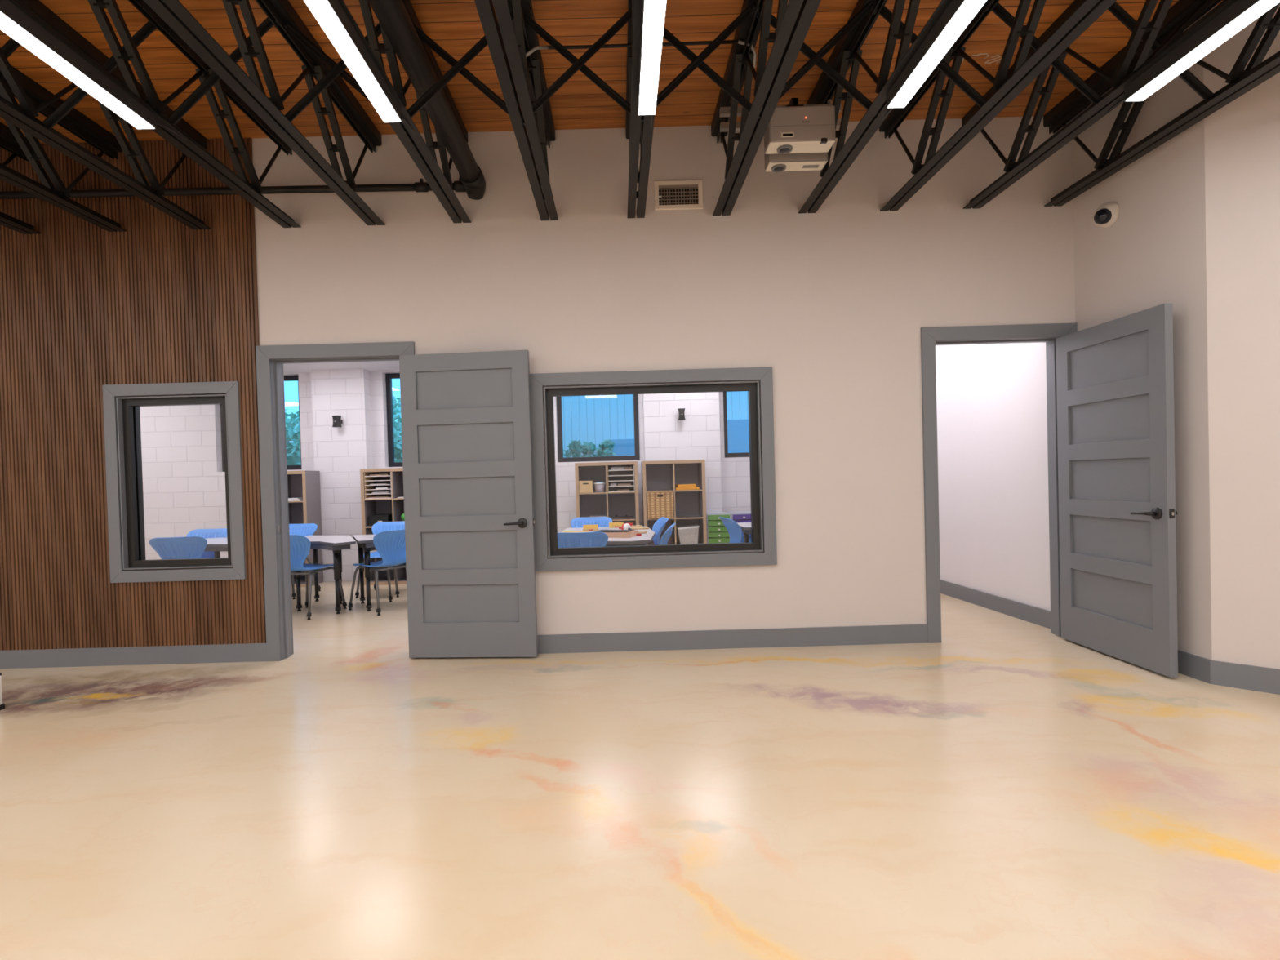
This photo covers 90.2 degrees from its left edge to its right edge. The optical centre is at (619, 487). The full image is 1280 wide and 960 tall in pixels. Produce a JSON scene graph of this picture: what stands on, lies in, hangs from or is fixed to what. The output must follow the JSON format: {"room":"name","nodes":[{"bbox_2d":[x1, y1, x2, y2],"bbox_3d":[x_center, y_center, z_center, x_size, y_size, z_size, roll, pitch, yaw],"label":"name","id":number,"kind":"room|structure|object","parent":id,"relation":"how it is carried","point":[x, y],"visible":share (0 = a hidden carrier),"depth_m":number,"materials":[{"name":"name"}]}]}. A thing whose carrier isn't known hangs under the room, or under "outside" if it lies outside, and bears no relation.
{"room":"school common area","nodes":[
{"label":"school common area","id":0,"kind":"room"},
{"bbox_2d":[0,137,266,650],"bbox_3d":[-4.522,-0.615,4.497,3.993,3.551,0.016,-2,1,0],"label":"wall","id":1,"kind":"structure","parent":0,"point":[85,307],"depth_m":4.49,"materials":[{"name":"brown wood"}]},
{"bbox_2d":[0,643,266,668],"bbox_3d":[-4.473,1.224,4.524,3.988,0.130,0.016,-2,1,0],"label":"baseboard","id":2,"kind":"structure","parent":1,"relation":"attached to","point":[248,652],"depth_m":4.52,"materials":[{"name":"grey paint"}]},
{"bbox_2d":[102,381,246,582],"bbox_3d":[-3.129,-0.035,4.567,0.949,1.394,0.174,-2,1,0],"label":"window","id":3,"kind":"structure","parent":1,"relation":"in","point":[122,415],"depth_m":4.49,"materials":[{"name":"grey paint"}]},
{"bbox_2d":[283,360,399,373],"bbox_3d":[-1.933,-1.564,6.607,10.620,0.060,3.930,-2,1,0],"label":"ceiling","id":4,"kind":"structure","parent":0,"point":[373,365],"depth_m":7.97,"materials":[{"name":"white paint"}]},
{"bbox_2d":[311,368,373,582],"bbox_3d":[-3.567,-0.152,8.272,0.675,2.720,0.200,-2,1,0],"label":"pier","id":5,"kind":"object","parent":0,"point":[340,453],"visible":0.64,"depth_m":8.17,"materials":[{"name":"white brick"}]},
{"bbox_2d":[332,415,342,427],"bbox_3d":[-3.573,-0.835,8.106,0.088,0.144,0.117,-1,1,14],"label":"wall sconce","id":6,"kind":"object","parent":5,"relation":"attached to","point":[337,421],"visible":1,"depth_m":8.06,"materials":[{"name":"black metal"}]},
{"bbox_2d":[139,369,751,559],"bbox_3d":[-2.458,-0.326,8.480,9.500,3.000,0.220,-2,1,0],"label":"wall","id":7,"kind":"structure","parent":0,"point":[184,477],"depth_m":8.37,"materials":[{"name":"white brick"}]},
{"bbox_2d":[220,375,302,471],"bbox_3d":[-4.739,-0.845,8.502,1.104,1.249,0.060,-2,1,0],"label":"window","id":8,"kind":"structure","parent":7,"relation":"in","point":[286,378],"depth_m":8.47,"materials":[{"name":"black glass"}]},
{"bbox_2d":[385,373,402,466],"bbox_3d":[-2.559,-0.901,8.502,1.044,1.239,0.060,-2,1,0],"label":"window","id":9,"kind":"structure","parent":7,"relation":"in","point":[388,377],"depth_m":8.47,"materials":[{"name":"black metal"}]},
{"bbox_2d":[556,394,639,462],"bbox_3d":[-0.283,-0.960,8.501,1.079,1.229,0.060,-2,1,0],"label":"window","id":10,"kind":"structure","parent":7,"relation":"in","point":[636,457],"depth_m":8.48,"materials":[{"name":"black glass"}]},
{"bbox_2d":[723,391,749,457],"bbox_3d":[1.681,-1.015,8.501,0.619,1.229,0.060,-2,1,0],"label":"window","id":11,"kind":"structure","parent":7,"relation":"in","point":[727,455],"depth_m":8.47,"materials":[{"name":"black metal"}]},
{"bbox_2d":[136,116,1075,635],"bbox_3d":[-1.917,-0.631,4.580,10.600,3.715,0.150,-2,1,0],"label":"wall","id":12,"kind":"structure","parent":0,"point":[837,299],"depth_m":4.50,"materials":[{"name":"beige paint"}]},
{"bbox_2d":[255,341,537,661],"bbox_3d":[-1.554,0.093,4.550,1.957,2.228,0.298,-2,1,6],"label":"door","id":13,"kind":"structure","parent":12,"relation":"in","point":[466,423],"depth_m":4.43,"materials":[{"name":"grey paint"}]},
{"bbox_2d":[529,366,777,571],"bbox_3d":[0.243,-0.126,4.566,1.702,1.389,0.174,-2,1,0],"label":"window","id":14,"kind":"structure","parent":12,"relation":"in","point":[764,417],"depth_m":4.49,"materials":[{"name":"grey paint"}]},
{"bbox_2d":[653,179,702,209],"bbox_3d":[0.418,-2.052,4.477,0.338,0.198,0.016,-2,1,0],"label":"air vent","id":15,"kind":"object","parent":12,"relation":"in","point":[668,194],"visible":1,"depth_m":4.47,"materials":[{"name":"metal"}]},
{"bbox_2d":[658,184,698,204],"bbox_3d":[0.418,-2.053,4.479,0.278,0.138,0.008,-2,1,0],"label":"grille","id":16,"kind":"object","parent":15,"relation":"attached to","point":[668,194],"depth_m":4.48,"materials":[{"name":"metal"}]},
{"bbox_2d":[537,624,928,653],"bbox_3d":[0.400,1.088,4.523,3.576,0.130,0.016,-2,1,0],"label":"baseboard","id":17,"kind":"structure","parent":12,"relation":"attached to","point":[900,633],"depth_m":4.52,"materials":[{"name":"grey paint"}]},
{"bbox_2d":[920,302,1177,677],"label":"door","id":18,"kind":"structure","parent":12,"relation":"in","point":[1113,513],"depth_m":4.07,"materials":[{"name":"grey paint"}]},
{"bbox_2d":[0,0,1223,144],"bbox_3d":[-0.720,-2.487,0.068,13.300,0.100,9.180,-2,1,0],"label":"ceiling","id":19,"kind":"structure","parent":0,"point":[455,26],"depth_m":3.72,"materials":[{"name":"orange wood"}]},
{"bbox_2d":[0,122,40,235],"bbox_3d":[-4.121,-2.026,0.084,0.122,0.632,8.800,-2,1,0],"label":"joist","id":20,"kind":"object","parent":19,"relation":"attached to","point":[8,142],"visible":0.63,"depth_m":4.31,"materials":[{"name":"black paint"}]},
{"bbox_2d":[0,65,126,232],"bbox_3d":[-3.522,-2.042,0.084,0.122,0.632,8.800,-2,1,0],"label":"joist","id":21,"kind":"object","parent":19,"relation":"attached to","point":[74,122],"visible":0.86,"depth_m":3.95,"materials":[{"name":"black paint"}]},
{"bbox_2d":[0,0,210,230],"bbox_3d":[-2.932,-2.059,0.084,0.122,0.632,8.800,-2,1,0],"label":"joist","id":22,"kind":"object","parent":19,"relation":"attached to","point":[23,115],"visible":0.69,"depth_m":3.54,"materials":[{"name":"black paint"}]},
{"bbox_2d":[0,37,21,96],"bbox_3d":[-3.226,-2.065,3.239,0.590,0.523,0.085,-2,1,0],"label":"brace","id":23,"kind":"object","parent":22,"relation":"attached to","point":[11,45],"visible":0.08,"depth_m":3.22,"materials":[{"name":"black metal"}]},
{"bbox_2d":[8,0,301,227],"bbox_3d":[-2.307,-2.076,0.084,0.122,0.632,8.800,-2,1,0],"label":"joist","id":24,"kind":"object","parent":19,"relation":"attached to","point":[239,184],"visible":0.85,"depth_m":3.41,"materials":[{"name":"black paint"}]},
{"bbox_2d":[0,0,186,140],"bbox_3d":[-2.289,-1.724,-0.236,0.085,0.079,7.150,-2,1,0],"label":"strip light","id":25,"kind":"object","parent":24,"relation":"attached to","point":[14,22],"visible":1,"depth_m":2.64,"materials":[{"name":"white plastic"}]},
{"bbox_2d":[0,11,154,128],"bbox_3d":[-2.288,-1.686,-0.358,0.079,0.006,6.886,-2,1,0],"label":"diffuser","id":26,"kind":"object","parent":25,"relation":"attached to","point":[11,25],"depth_m":2.64,"materials":[{"name":"white plastic"}]},
{"bbox_2d":[40,20,162,129],"bbox_3d":[-2.619,-2.082,3.239,0.625,0.524,0.085,-2,1,0],"label":"brace","id":27,"kind":"object","parent":24,"relation":"attached to","point":[148,28],"visible":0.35,"depth_m":3.22,"materials":[{"name":"black metal"}]},
{"bbox_2d":[143,0,385,225],"bbox_3d":[-1.715,-2.093,0.083,0.122,0.632,8.800,-2,1,0],"label":"joist","id":28,"kind":"object","parent":19,"relation":"attached to","point":[250,89],"visible":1,"depth_m":3.24,"materials":[{"name":"black paint"}]},
{"bbox_2d":[164,17,279,125],"bbox_3d":[-2.011,-2.099,3.239,0.592,0.523,0.085,-2,1,0],"label":"brace","id":29,"kind":"object","parent":28,"relation":"attached to","point":[267,24],"visible":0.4,"depth_m":3.22,"materials":[{"name":"black metal"}]},
{"bbox_2d":[337,0,471,222],"bbox_3d":[-1.109,-2.110,0.083,0.122,0.632,8.800,-2,1,0],"label":"joist","id":30,"kind":"object","parent":19,"relation":"attached to","point":[423,154],"visible":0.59,"depth_m":3.48,"materials":[{"name":"black paint"}]},
{"bbox_2d":[0,0,485,199],"bbox_3d":[-3.709,-1.962,0.118,5.595,0.206,8.666,-2,1,0],"label":"pipe","id":31,"kind":"object","parent":30,"relation":"attached to","point":[393,15],"visible":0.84,"depth_m":3.77,"materials":[{"name":"black metal"}]},
{"bbox_2d":[281,21,403,124],"bbox_3d":[-1.412,-2.115,3.239,0.606,0.524,0.085,-2,1,0],"label":"brace","id":32,"kind":"object","parent":30,"relation":"attached to","point":[337,69],"visible":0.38,"depth_m":3.22,"materials":[{"name":"black metal"}]},
{"bbox_2d":[303,0,415,133],"bbox_3d":[-1.097,-1.758,-0.236,0.085,0.079,7.150,-2,1,0],"label":"strip light","id":33,"kind":"object","parent":30,"relation":"attached to","point":[330,15],"visible":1,"depth_m":2.62,"materials":[{"name":"white plastic"}]},
{"bbox_2d":[474,0,558,220],"bbox_3d":[-0.496,-2.127,0.083,0.122,0.632,8.800,-2,1,0],"label":"joist","id":34,"kind":"object","parent":19,"relation":"attached to","point":[508,46],"visible":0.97,"depth_m":3.21,"materials":[{"name":"black paint"}]},
{"bbox_2d":[406,8,524,120],"bbox_3d":[-0.802,-2.133,3.239,0.614,0.524,0.085,-2,1,0],"label":"brace","id":35,"kind":"object","parent":34,"relation":"attached to","point":[458,66],"visible":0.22,"depth_m":3.22,"materials":[{"name":"black metal"}]},
{"bbox_2d":[625,0,654,218],"bbox_3d":[0.111,-2.144,0.083,0.122,0.632,8.800,-2,1,0],"label":"joist","id":36,"kind":"object","parent":19,"relation":"attached to","point":[638,130],"visible":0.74,"depth_m":3.52,"materials":[{"name":"black paint"}]},
{"bbox_2d":[521,7,642,117],"bbox_3d":[-0.192,-2.150,3.239,0.607,0.524,0.085,-2,1,0],"label":"brace","id":37,"kind":"object","parent":36,"relation":"attached to","point":[577,64],"visible":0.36,"depth_m":3.23,"materials":[{"name":"black metal"}]},
{"bbox_2d":[637,0,666,127],"bbox_3d":[0.134,-1.792,-0.237,0.085,0.079,7.150,-2,1,0],"label":"strip light","id":38,"kind":"object","parent":36,"relation":"attached to","point":[653,14],"visible":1,"depth_m":2.65,"materials":[{"name":"white plastic"}]},
{"bbox_2d":[711,0,821,216],"bbox_3d":[0.712,-2.161,0.083,0.122,0.632,8.800,-2,1,0],"label":"joist","id":39,"kind":"object","parent":19,"relation":"attached to","point":[794,19],"visible":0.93,"depth_m":3.33,"materials":[{"name":"black paint"}]},
{"bbox_2d":[525,40,756,67],"bbox_3d":[0.123,-2.369,3.490,1.269,0.132,0.085,-2,1,-4],"label":"conduit","id":40,"kind":"object","parent":39,"relation":"attached to","point":[726,42],"visible":0.79,"depth_m":3.49,"materials":[{"name":"black metal"}]},
{"bbox_2d":[656,2,759,112],"bbox_3d":[0.412,-2.167,3.239,0.601,0.524,0.085,-2,1,0],"label":"brace","id":41,"kind":"object","parent":39,"relation":"attached to","point":[696,61],"visible":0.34,"depth_m":3.22,"materials":[{"name":"black metal"}]},
{"bbox_2d":[719,98,841,117],"bbox_3d":[1.005,-2.361,3.969,0.750,0.060,0.064,-2,1,0],"label":"rail","id":42,"kind":"object","parent":39,"relation":"attached to","point":[724,112],"visible":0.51,"depth_m":3.96,"materials":[{"name":"metal"}]},
{"bbox_2d":[720,118,841,132],"bbox_3d":[1.008,-2.269,3.970,0.750,0.060,0.064,-2,1,0],"label":"rail","id":43,"kind":"object","parent":42,"relation":"attached to","point":[724,126],"visible":0.2,"depth_m":3.96,"materials":[{"name":"metal"}]},
{"bbox_2d":[764,151,827,173],"bbox_3d":[1.067,-2.096,3.885,0.355,0.344,0.179,-2,1,0],"label":"projector","id":44,"kind":"object","parent":43,"relation":"hanging from","point":[776,162],"visible":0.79,"depth_m":3.81,"materials":[{"name":"beige plastic"}]},
{"bbox_2d":[764,97,835,154],"bbox_3d":[1.028,-2.094,3.773,0.375,0.342,0.404,-2,1,0],"label":"projector","id":45,"kind":"object","parent":43,"relation":"hanging from","point":[793,128],"visible":0.94,"depth_m":3.58,"materials":[{"name":"beige plastic"}]},
{"bbox_2d":[798,0,951,213],"bbox_3d":[1.314,-2.178,0.083,0.122,0.632,8.800,-2,1,0],"label":"joist","id":46,"kind":"object","parent":19,"relation":"attached to","point":[846,51],"visible":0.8,"depth_m":3.47,"materials":[{"name":"black paint"}]},
{"bbox_2d":[755,0,879,111],"bbox_3d":[1.013,-2.183,3.239,0.602,0.524,0.085,-2,1,0],"label":"brace","id":47,"kind":"object","parent":46,"relation":"attached to","point":[815,58],"visible":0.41,"depth_m":3.22,"materials":[{"name":"black metal"}]},
{"bbox_2d":[881,0,986,120],"bbox_3d":[1.339,-1.826,-0.237,0.085,0.079,7.150,-2,1,0],"label":"strip light","id":48,"kind":"object","parent":46,"relation":"attached to","point":[958,14],"visible":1,"depth_m":2.69,"materials":[{"name":"white plastic"}]},
{"bbox_2d":[879,0,1116,211],"bbox_3d":[1.889,-2.194,0.083,0.122,0.632,8.800,-2,1,0],"label":"joist","id":49,"kind":"object","parent":19,"relation":"attached to","point":[1023,73],"visible":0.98,"depth_m":3.32,"materials":[{"name":"black paint"}]},
{"bbox_2d":[873,0,991,106],"bbox_3d":[1.602,-2.200,3.238,0.576,0.523,0.085,-2,1,0],"label":"brace","id":50,"kind":"object","parent":49,"relation":"attached to","point":[886,13],"visible":0.29,"depth_m":3.26,"materials":[{"name":"black metal"}]},
{"bbox_2d":[961,0,1237,208],"bbox_3d":[2.472,-2.210,0.083,0.122,0.632,8.800,-2,1,0],"label":"joist","id":51,"kind":"object","parent":19,"relation":"attached to","point":[1026,162],"visible":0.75,"depth_m":3.46,"materials":[{"name":"black paint"}]},
{"bbox_2d":[986,2,1102,104],"bbox_3d":[2.181,-2.216,3.238,0.583,0.523,0.085,-2,1,0],"label":"brace","id":52,"kind":"object","parent":51,"relation":"attached to","point":[1006,17],"visible":0.32,"depth_m":3.26,"materials":[{"name":"black metal"}]},
{"bbox_2d":[1102,0,1279,115],"bbox_3d":[2.492,-1.858,-0.237,0.085,0.079,7.150,-2,1,0],"label":"strip light","id":53,"kind":"object","parent":51,"relation":"attached to","point":[1241,13],"visible":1,"depth_m":2.72,"materials":[{"name":"white plastic"}]},
{"bbox_2d":[1043,0,1279,206],"bbox_3d":[3.044,-2.226,0.082,0.122,0.632,8.800,-2,1,0],"label":"joist","id":54,"kind":"object","parent":19,"relation":"attached to","point":[1240,81],"visible":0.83,"depth_m":3.55,"materials":[{"name":"black paint"}]},
{"bbox_2d":[1107,0,1215,102],"bbox_3d":[2.758,-2.232,3.238,0.572,0.523,0.085,-2,1,0],"label":"brace","id":55,"kind":"object","parent":54,"relation":"attached to","point":[1115,9],"visible":0.45,"depth_m":3.24,"materials":[{"name":"black metal"}]},
{"bbox_2d":[0,581,1279,959],"bbox_3d":[-0.614,1.277,2.083,13.300,0.120,13.100,-2,1,0],"label":"floor","id":56,"kind":"structure","parent":0,"point":[1005,787],"depth_m":2.40,"materials":[{"name":"concrete"}]},
{"bbox_2d":[0,672,4,710],"bbox_3d":[-3.954,1.183,3.654,0.828,0.210,0.035,-2,1,0],"label":"display panel","id":57,"kind":"object","parent":56,"relation":"on","point":[2,705],"visible":1,"depth_m":3.66,"materials":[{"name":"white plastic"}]},
{"bbox_2d":[149,536,207,559],"bbox_3d":[-4.221,0.860,6.246,0.491,0.794,0.569,-2,1,-16],"label":"chair","id":58,"kind":"object","parent":56,"relation":"on","point":[184,547],"visible":0.36,"depth_m":6.03,"materials":[{"name":"blue plastic"}]},
{"bbox_2d":[186,528,226,558],"bbox_3d":[-4.506,0.860,6.788,0.491,0.794,0.569,-2,1,2],"label":"chair","id":59,"kind":"object","parent":56,"relation":"on","point":[221,532],"visible":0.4,"depth_m":7.02,"materials":[{"name":"blue plastic"}]},
{"bbox_2d":[204,537,227,557],"bbox_3d":[-4.078,0.898,6.568,1.207,0.700,0.897,-1,1,7],"label":"desk","id":60,"kind":"object","parent":56,"relation":"on","point":[215,544],"visible":0.09,"depth_m":6.23,"materials":[{"name":"grey laminate"}]},
{"bbox_2d":[288,523,320,599],"bbox_3d":[-3.775,0.833,7.268,0.491,0.794,0.569,-2,1,5],"label":"chair","id":61,"kind":"object","parent":56,"relation":"on","point":[308,529],"visible":0.38,"depth_m":7.48,"materials":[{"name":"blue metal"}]},
{"bbox_2d":[287,471,323,587],"bbox_3d":[-4.193,0.518,7.980,0.765,1.425,0.375,-2,1,0],"label":"cube shelf","id":62,"kind":"object","parent":56,"relation":"on","point":[304,484],"visible":0.23,"depth_m":8.07,"materials":[{"name":"brown wood"}]},
{"bbox_2d":[289,534,346,620],"bbox_3d":[-3.032,0.828,6.166,0.491,0.794,0.569,-1,1,15],"label":"chair","id":63,"kind":"object","parent":56,"relation":"on","point":[300,545],"visible":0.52,"depth_m":5.97,"materials":[{"name":"blue plastic"}]},
{"bbox_2d":[294,535,355,613],"bbox_3d":[-2.952,0.869,6.429,1.137,0.700,0.703,-1,1,24],"label":"desk","id":64,"kind":"object","parent":56,"relation":"on","point":[335,544],"visible":0.81,"depth_m":6.18,"materials":[{"name":"grey laminate"}]},
{"bbox_2d":[352,534,375,611],"bbox_3d":[-2.091,0.841,6.691,1.237,0.700,0.794,-2,1,-26],"label":"desk","id":65,"kind":"object","parent":56,"relation":"on","point":[364,542],"visible":0.44,"depth_m":6.20,"materials":[{"name":"grey laminate"}]},
{"bbox_2d":[347,528,406,615],"bbox_3d":[-2.320,0.806,6.314,0.569,0.794,0.491,-1,1,37],"label":"chair","id":66,"kind":"object","parent":56,"relation":"on","point":[390,545],"visible":0.84,"depth_m":6.16,"materials":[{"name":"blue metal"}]},
{"bbox_2d":[355,520,404,598],"bbox_3d":[-2.636,0.801,7.208,0.491,0.794,0.569,-2,1,2],"label":"chair","id":67,"kind":"object","parent":56,"relation":"on","point":[380,526],"visible":0.36,"depth_m":7.42,"materials":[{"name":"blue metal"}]},
{"bbox_2d":[360,467,406,585],"bbox_3d":[-2.759,0.478,7.979,0.765,1.425,0.375,-2,1,0],"label":"cube shelf","id":68,"kind":"object","parent":56,"relation":"on","point":[394,505],"visible":0.31,"depth_m":7.95,"materials":[{"name":"brown wood"}]},
{"bbox_2d":[364,471,391,498],"bbox_3d":[-2.948,-0.024,7.938,0.326,0.325,0.292,-2,1,0],"label":"rack","id":69,"kind":"object","parent":68,"relation":"on","point":[369,489],"visible":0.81,"depth_m":7.82,"materials":[{"name":"white wood"}]},
{"bbox_2d":[368,514,392,526],"bbox_3d":[-2.946,0.409,7.936,0.240,0.132,0.259,-2,1,0],"label":"file box","id":70,"kind":"object","parent":68,"relation":"on","point":[373,519],"visible":0.56,"depth_m":7.81,"materials":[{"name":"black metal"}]},
{"bbox_2d":[557,531,608,547],"bbox_3d":[-0.308,0.761,5.525,0.491,0.794,0.569,-2,1,2],"label":"chair","id":71,"kind":"object","parent":56,"relation":"on","point":[594,539],"visible":0.29,"depth_m":5.28,"materials":[{"name":"blue plastic"}]},
{"bbox_2d":[570,516,612,528],"bbox_3d":[-0.307,0.740,6.967,0.491,0.794,0.569,-2,1,2],"label":"chair","id":72,"kind":"object","parent":56,"relation":"on","point":[602,522],"visible":0.31,"depth_m":7.20,"materials":[{"name":"blue plastic"}]},
{"bbox_2d":[574,461,639,525],"bbox_3d":[-0.138,0.404,7.979,0.765,1.425,0.375,-2,1,0],"label":"cube shelf","id":73,"kind":"object","parent":56,"relation":"on","point":[606,503],"visible":0.38,"depth_m":8.15,"materials":[{"name":"brown wood"}]},
{"bbox_2d":[578,480,593,493],"bbox_3d":[-0.407,-0.006,7.895,0.164,0.148,0.201,-2,1,0],"label":"storage box","id":74,"kind":"object","parent":73,"relation":"on","point":[584,486],"visible":0.95,"depth_m":7.79,"materials":[{"name":"beige cardboard"}]},
{"bbox_2d":[594,481,605,492],"bbox_3d":[-0.236,0.000,7.865,0.142,0.128,0.142,-2,1,0],"label":"plastic tub","id":75,"kind":"object","parent":73,"relation":"on","point":[599,486],"visible":0.97,"depth_m":7.82,"materials":[{"name":"white plastic"}]},
{"bbox_2d":[607,465,634,492],"bbox_3d":[0.024,-0.107,7.938,0.326,0.325,0.292,-2,1,0],"label":"rack","id":76,"kind":"object","parent":73,"relation":"on","point":[608,481],"visible":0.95,"depth_m":7.79,"materials":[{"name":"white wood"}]},
{"bbox_2d":[610,514,634,519],"bbox_3d":[0.037,0.363,7.870,0.290,0.060,0.122,-2,1,0],"label":"keyboard","id":77,"kind":"object","parent":73,"relation":"on","point":[615,517],"visible":0.91,"depth_m":7.81,"materials":[{"name":"black plastic"}]},
{"bbox_2d":[561,526,655,546],"bbox_3d":[-0.122,0.794,6.137,0.950,0.700,1.619,-2,1,0],"label":"desk","id":78,"kind":"object","parent":56,"relation":"on","point":[646,538],"visible":0.18,"depth_m":5.52,"materials":[{"name":"grey laminate"}]},
{"bbox_2d":[582,524,598,531],"bbox_3d":[-0.288,0.412,6.465,0.158,0.062,0.044,-2,1,-2],"label":"card holder","id":79,"kind":"object","parent":78,"relation":"on","point":[585,527],"visible":0.95,"depth_m":6.45,"materials":[{"name":"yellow wood"}]},
{"bbox_2d":[608,522,623,528],"bbox_3d":[-0.028,0.404,6.795,0.163,0.055,0.044,-2,1,-2],"label":"card holder","id":80,"kind":"object","parent":78,"relation":"on","point":[611,525],"visible":0.81,"depth_m":6.78,"materials":[{"name":"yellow wood"}]},
{"bbox_2d":[595,529,638,537],"bbox_3d":[-0.047,0.420,5.771,0.380,0.054,0.240,-1,1,20],"label":"xylophone","id":81,"kind":"object","parent":78,"relation":"on","point":[611,533],"visible":0.8,"depth_m":5.66,"materials":[{"name":"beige wood"}]},
{"bbox_2d":[652,516,668,545],"bbox_3d":[0.233,0.728,6.748,0.569,0.794,0.491,-2,1,-6],"label":"chair","id":82,"kind":"object","parent":56,"relation":"on","point":[660,524],"visible":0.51,"depth_m":6.83,"materials":[{"name":"blue plastic"}]},
{"bbox_2d":[659,523,675,544],"bbox_3d":[0.243,0.740,5.883,0.569,0.794,0.491,-1,1,8],"label":"chair","id":83,"kind":"object","parent":56,"relation":"on","point":[664,539],"visible":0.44,"depth_m":5.69,"materials":[{"name":"blue plastic"}]},
{"bbox_2d":[640,459,706,545],"bbox_3d":[0.685,0.381,7.979,0.765,1.425,0.375,-2,1,0],"label":"cube shelf","id":84,"kind":"object","parent":56,"relation":"on","point":[657,476],"visible":0.59,"depth_m":8.15,"materials":[{"name":"brown wood"}]},
{"bbox_2d":[646,492,673,518],"bbox_3d":[0.505,0.220,7.929,0.316,0.318,0.308,-2,1,0],"label":"wicker basket","id":85,"kind":"object","parent":84,"relation":"on","point":[659,504],"visible":0.91,"depth_m":7.78,"materials":[{"name":"beige wicker"}]},
{"bbox_2d":[675,524,699,544],"bbox_3d":[0.851,0.590,7.924,0.266,0.230,0.236,-2,1,0],"label":"plastic bin","id":86,"kind":"object","parent":84,"relation":"on","point":[686,535],"visible":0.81,"depth_m":7.81,"materials":[{"name":"white plastic"}]},
{"bbox_2d":[706,511,730,543],"bbox_3d":[1.234,0.703,7.991,0.292,0.752,0.390,-2,1,0],"label":"drawer unit","id":87,"kind":"object","parent":56,"relation":"on","point":[717,532],"visible":0.39,"depth_m":7.82,"materials":[{"name":"green plastic"}]},
{"bbox_2d":[719,516,742,542],"bbox_3d":[1.360,0.699,6.583,0.569,0.794,0.491,-2,1,-8],"label":"chair","id":88,"kind":"object","parent":56,"relation":"on","point":[735,531],"visible":0.44,"depth_m":6.45,"materials":[{"name":"blue plastic"}]},
{"bbox_2d":[726,511,751,542],"bbox_3d":[1.540,0.694,7.991,0.292,0.752,0.390,-2,1,0],"label":"drawer unit","id":89,"kind":"object","parent":56,"relation":"on","point":[738,517],"visible":0.07,"depth_m":7.81,"materials":[{"name":"purple plastic"}]},
{"bbox_2d":[736,522,751,542],"bbox_3d":[1.611,0.737,6.670,0.805,0.700,0.804,-2,1,-12],"label":"desk","id":90,"kind":"object","parent":56,"relation":"on","point":[745,527],"visible":0.13,"depth_m":6.65,"materials":[{"name":"grey laminate"}]},
{"bbox_2d":[642,391,721,512],"bbox_3d":[0.819,-0.275,8.271,0.970,2.720,0.200,-2,1,0],"label":"pier","id":91,"kind":"object","parent":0,"point":[666,437],"visible":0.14,"depth_m":8.16,"materials":[{"name":"white brick"}]},
{"bbox_2d":[677,408,685,420],"bbox_3d":[0.793,-0.924,8.104,0.088,0.144,0.117,-2,1,0],"label":"wall sconce","id":92,"kind":"object","parent":91,"relation":"attached to","point":[681,411],"visible":1,"depth_m":8.05,"materials":[{"name":"black metal"}]},
{"bbox_2d":[935,342,1050,611],"bbox_3d":[3.230,-0.458,6.624,0.190,3.000,3.942,-2,1,-2],"label":"wall","id":93,"kind":"structure","parent":0,"point":[991,398],"depth_m":5.45,"materials":[{"name":"white paint"}]},
{"bbox_2d":[940,579,1050,628],"bbox_3d":[3.171,0.980,6.610,0.016,0.130,3.845,-2,1,-3],"label":"baseboard","id":94,"kind":"structure","parent":93,"relation":"attached to","point":[1042,617],"depth_m":5.40,"materials":[{"name":"grey paint"}]},
{"bbox_2d":[1071,4,1279,669],"bbox_3d":[4.342,-0.737,0.170,1.183,3.685,8.906,-2,1,-9],"label":"wall","id":95,"kind":"structure","parent":0,"point":[1196,229],"depth_m":3.49,"materials":[{"name":"beige paint"}]},
{"bbox_2d":[1093,201,1119,227],"bbox_3d":[3.145,-1.773,4.156,0.115,0.156,0.156,-2,1,0],"label":"dome camera","id":96,"kind":"object","parent":95,"relation":"attached to","point":[1106,215],"visible":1,"depth_m":4.10,"materials":[{"name":"white plastic"}]},
{"bbox_2d":[1177,649,1279,694],"bbox_3d":[4.292,1.042,0.236,1.018,0.130,8.764,-2,1,-9],"label":"baseboard","id":97,"kind":"structure","parent":95,"relation":"attached to","point":[1257,678],"depth_m":3.46,"materials":[{"name":"grey paint"}]},
{"label":"outside","id":98,"kind":"structure","parent":0,"visible":0},
{"bbox_3d":[-0.962,1.239,16.584,30.000,0.150,15.900,-2,1,0],"label":"ground","id":99,"kind":"structure","parent":98,"visible":0},
{"bbox_2d":[284,395,402,465],"bbox_3d":[-5.205,-0.116,11.521,6.419,3.111,1.163,-2,1,0],"label":"hedge","id":100,"kind":"object","parent":99,"relation":"on","point":[292,424],"visible":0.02,"depth_m":11.29,"materials":[{"name":"green plant"}]},
{"bbox_2d":[563,439,617,457],"bbox_3d":[-0.521,0.183,11.417,1.401,2.095,0.592,-2,1,0],"label":"shrub","id":101,"kind":"object","parent":99,"relation":"on","point":[575,447],"visible":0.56,"depth_m":11.35,"materials":[{"name":"green plant"}]},
{"bbox_2d":[561,391,749,457],"bbox_3d":[3.305,-1.767,13.841,11.300,5.700,3.300,-2,1,0],"label":"building","id":102,"kind":"structure","parent":99,"relation":"on","point":[595,419],"depth_m":12.49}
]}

